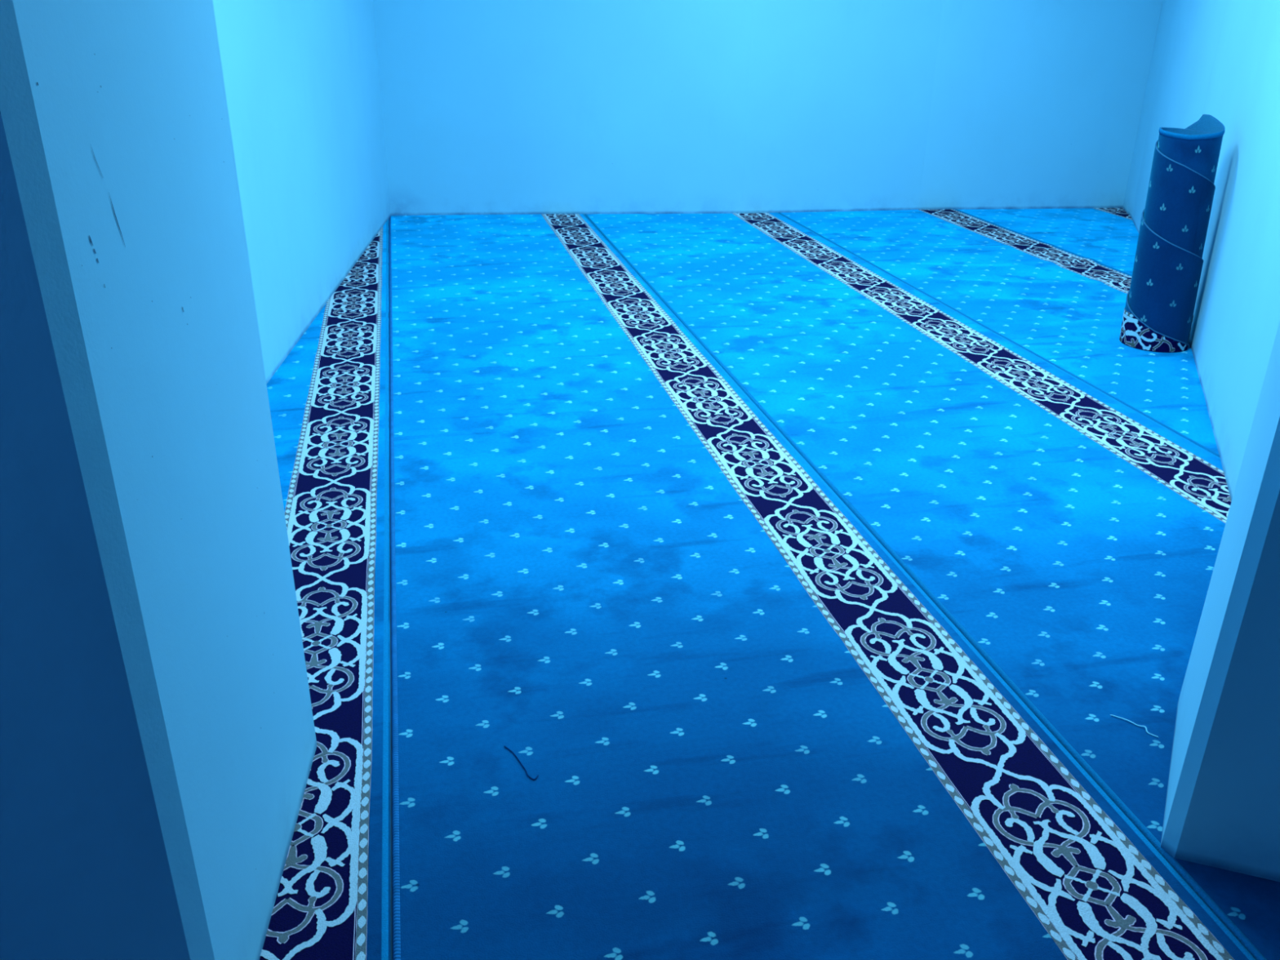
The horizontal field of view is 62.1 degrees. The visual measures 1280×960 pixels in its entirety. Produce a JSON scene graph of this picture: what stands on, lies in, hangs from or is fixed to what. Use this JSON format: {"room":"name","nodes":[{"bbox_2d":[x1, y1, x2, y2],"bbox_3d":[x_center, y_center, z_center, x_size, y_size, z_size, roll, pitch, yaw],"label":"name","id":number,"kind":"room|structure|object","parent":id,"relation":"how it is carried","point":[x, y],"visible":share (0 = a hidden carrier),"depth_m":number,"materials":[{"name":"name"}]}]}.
{"room":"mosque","nodes":[
{"label":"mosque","id":0,"kind":"room"},
{"bbox_2d":[213,0,391,384],"bbox_3d":[-1.484,-1.913,3.889,0.208,2.850,5.579,-1,24,-4],"label":"wall","id":1,"kind":"structure","parent":0,"point":[301,77],"depth_m":4.47,"materials":[{"name":"paint"}]},
{"bbox_2d":[0,0,1279,959],"bbox_3d":[-0.072,-0.641,1.114,6.953,2.850,1.360,1,24,1],"label":"wall","id":2,"kind":"structure","parent":0,"point":[158,741],"depth_m":1.24,"materials":[{"name":"paint"}]},
{"bbox_2d":[373,0,1163,215],"bbox_3d":[0.890,-3.136,6.664,5.355,2.850,0.552,-4,25,-11],"label":"wall","id":3,"kind":"structure","parent":0,"point":[490,107],"depth_m":6.87,"materials":[{"name":"paint"}]},
{"bbox_2d":[295,215,1262,959],"bbox_3d":[0.343,0.065,3.145,8.700,0.100,9.400,-4,25,-11],"label":"floor","id":4,"kind":"structure","parent":0,"point":[542,215],"depth_m":2.28,"materials":[{"name":"blue carpet"}]},
{"bbox_2d":[259,219,391,959],"bbox_3d":[-1.347,0.046,3.002,1.252,0.013,8.288,-4,25,-11],"label":"carpet runner","id":5,"kind":"object","parent":4,"relation":"on","point":[334,382],"visible":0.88,"depth_m":2.48,"materials":[{"name":"blue carpet"}]},
{"bbox_2d":[389,213,1255,959],"bbox_3d":[-0.130,-0.067,3.288,1.259,0.013,8.375,-4,25,-11],"label":"carpet runner","id":6,"kind":"object","parent":4,"relation":"on","point":[581,589],"visible":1,"depth_m":2.16,"materials":[{"name":"blue carpet"}]},
{"bbox_2d":[504,746,538,780],"bbox_3d":[-0.225,0.523,1.968,0.018,0.002,0.116,-19,31,-37],"label":"thread","id":7,"kind":"object","parent":6,"relation":"on","point":[529,776],"visible":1,"depth_m":1.96},
{"bbox_2d":[584,212,1279,959],"bbox_3d":[1.133,-0.137,3.479,1.296,0.013,8.238,-4,25,-11],"label":"carpet runner","id":8,"kind":"object","parent":4,"relation":"on","point":[1002,486],"visible":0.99,"depth_m":3.20,"materials":[{"name":"blue carpet"}]},
{"bbox_2d":[1110,714,1159,737],"bbox_3d":[0.975,0.481,2.092,0.013,0.005,0.097,-19,31,-37],"label":"pale lint","id":9,"kind":"object","parent":8,"relation":"on","point":[1110,714],"visible":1,"depth_m":2.09},
{"bbox_2d":[778,208,1219,457],"bbox_3d":[1.994,-0.983,5.368,1.259,0.020,4.272,-4,25,-11],"label":"carpet runner","id":10,"kind":"object","parent":4,"relation":"on","point":[1052,309],"visible":0.88,"depth_m":5.24,"materials":[{"name":"blue carpet"}]},
{"bbox_2d":[1119,114,1225,352],"bbox_3d":[2.163,-0.990,4.286,0.273,0.907,0.272,-6,25,-15],"label":"carpet","id":11,"kind":"object","parent":10,"relation":"on","point":[1157,317],"visible":1,"depth_m":4.22,"materials":[{"name":"blue carpet"}]},
{"bbox_2d":[955,207,1138,275],"bbox_3d":[3.005,-1.467,6.468,1.221,0.019,2.226,-4,25,-11],"label":"carpet runner","id":12,"kind":"object","parent":4,"relation":"on","point":[1103,236],"visible":0.94,"depth_m":6.74,"materials":[{"name":"blue carpet"}]},
{"bbox_2d":[1122,0,1279,502],"bbox_3d":[2.527,-2.043,4.291,0.256,2.850,6.072,9,26,18],"label":"wall","id":13,"kind":"structure","parent":0,"point":[1219,59],"depth_m":3.96,"materials":[{"name":"paint"}]}
]}

